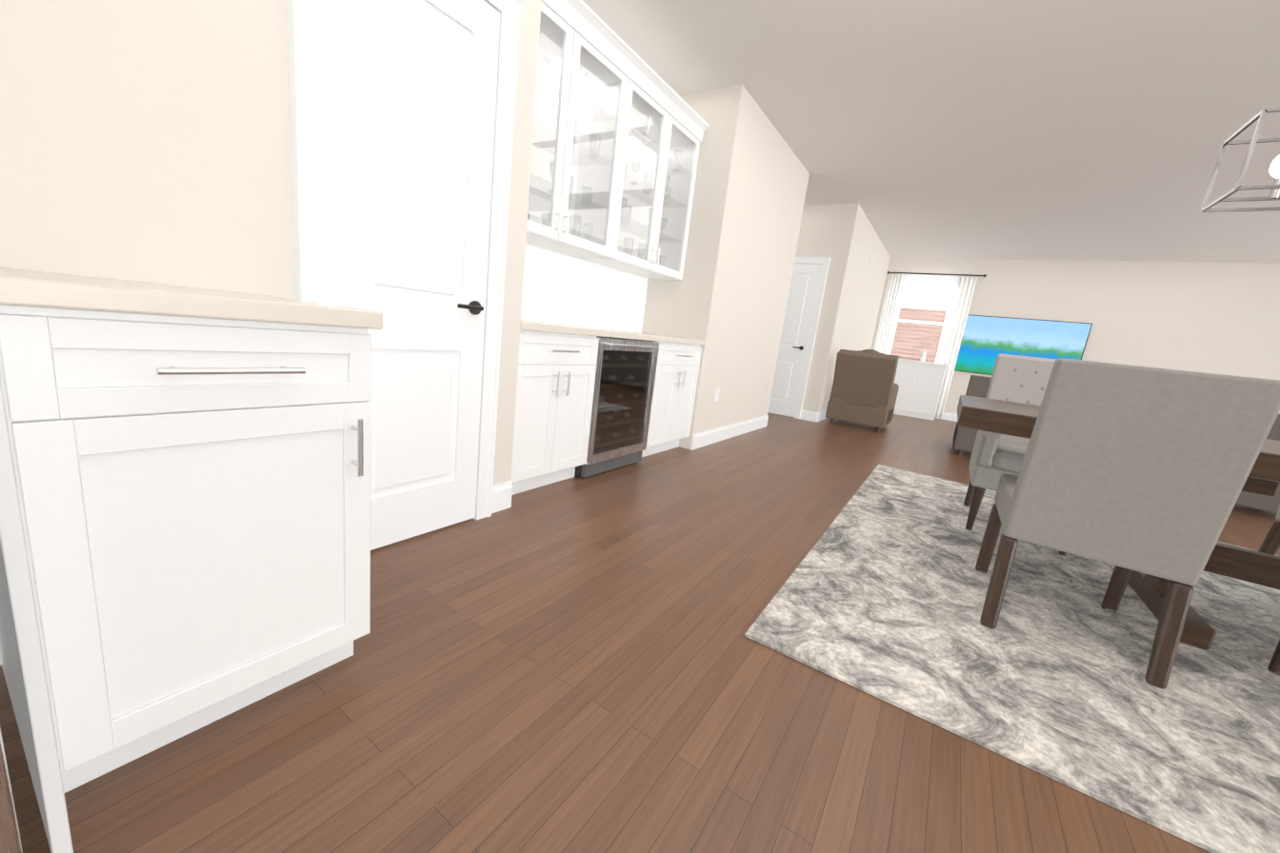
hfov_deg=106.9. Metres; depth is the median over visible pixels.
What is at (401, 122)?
doors
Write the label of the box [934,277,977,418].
curtain
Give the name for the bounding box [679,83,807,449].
wall
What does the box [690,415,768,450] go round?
baseboard
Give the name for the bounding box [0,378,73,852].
tall cabinet
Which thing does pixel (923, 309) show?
window
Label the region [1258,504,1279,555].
dining chair
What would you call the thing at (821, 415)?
baseboard
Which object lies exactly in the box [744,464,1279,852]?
rug
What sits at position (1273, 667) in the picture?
dining chair
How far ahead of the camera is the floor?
1.15 m
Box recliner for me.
[825,349,899,432]
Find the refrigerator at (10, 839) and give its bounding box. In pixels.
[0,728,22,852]
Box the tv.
[954,315,1092,375]
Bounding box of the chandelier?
[1200,107,1279,212]
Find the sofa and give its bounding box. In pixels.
[952,375,1279,513]
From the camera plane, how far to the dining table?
1.93 m
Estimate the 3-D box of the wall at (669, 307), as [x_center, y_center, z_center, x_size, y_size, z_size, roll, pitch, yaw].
[0.309,-1.239,4.002,0.450,2.770,0.150,14,14,32]
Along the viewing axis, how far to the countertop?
2.76 m
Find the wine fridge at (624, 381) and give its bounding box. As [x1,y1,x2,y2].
[574,336,659,478]
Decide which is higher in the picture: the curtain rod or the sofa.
the curtain rod
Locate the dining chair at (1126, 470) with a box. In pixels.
[975,358,1279,688]
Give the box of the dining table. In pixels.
[957,395,1279,650]
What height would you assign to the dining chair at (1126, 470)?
1.000 m
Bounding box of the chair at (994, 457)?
[963,353,1066,556]
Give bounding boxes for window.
[885,274,962,363]
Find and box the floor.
[0,412,1279,852]
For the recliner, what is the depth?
6.16 m
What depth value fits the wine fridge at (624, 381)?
3.07 m
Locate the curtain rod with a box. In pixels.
[887,271,986,277]
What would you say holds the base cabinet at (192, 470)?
on the floor
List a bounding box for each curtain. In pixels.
[874,274,902,354]
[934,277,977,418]
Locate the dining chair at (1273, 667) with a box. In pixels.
[1267,640,1279,675]
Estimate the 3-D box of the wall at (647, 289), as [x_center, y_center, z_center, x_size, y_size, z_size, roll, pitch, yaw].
[-0.539,-1.194,3.291,0.150,2.770,2.270,14,14,32]
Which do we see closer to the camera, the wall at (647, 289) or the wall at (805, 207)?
the wall at (647, 289)
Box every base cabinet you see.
[0,266,382,793]
[510,331,599,495]
[633,339,701,457]
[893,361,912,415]
[900,361,946,420]
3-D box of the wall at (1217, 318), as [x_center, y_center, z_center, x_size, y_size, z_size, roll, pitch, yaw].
[6.948,-1.159,7.485,6.280,2.770,0.150,14,14,32]
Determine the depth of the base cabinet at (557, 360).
2.54 m
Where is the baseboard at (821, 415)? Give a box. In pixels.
[815,409,826,421]
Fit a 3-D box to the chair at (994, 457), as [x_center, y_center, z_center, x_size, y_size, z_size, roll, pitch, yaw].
[2.353,0.115,2.845,0.556,1.049,0.718,14,14,32]
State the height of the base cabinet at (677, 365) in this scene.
0.874 m
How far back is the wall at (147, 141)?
1.16 m
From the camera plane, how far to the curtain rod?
8.26 m
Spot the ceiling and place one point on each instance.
(1075, 130)
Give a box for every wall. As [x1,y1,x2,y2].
[0,0,541,665]
[526,288,647,332]
[640,87,723,339]
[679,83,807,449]
[765,171,809,415]
[769,203,845,418]
[807,202,891,412]
[872,257,1279,414]
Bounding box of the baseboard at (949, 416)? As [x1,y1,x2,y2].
[934,412,957,421]
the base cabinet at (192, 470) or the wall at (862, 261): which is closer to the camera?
the base cabinet at (192, 470)
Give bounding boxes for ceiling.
[582,0,1279,263]
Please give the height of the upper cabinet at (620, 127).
1.155 m
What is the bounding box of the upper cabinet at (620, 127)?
[525,0,709,280]
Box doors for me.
[286,0,830,550]
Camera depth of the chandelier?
1.82 m
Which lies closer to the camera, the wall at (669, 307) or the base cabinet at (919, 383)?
the wall at (669, 307)
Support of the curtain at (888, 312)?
hanging from the curtain rod
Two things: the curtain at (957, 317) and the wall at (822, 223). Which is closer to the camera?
the wall at (822, 223)
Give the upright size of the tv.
0.960 m

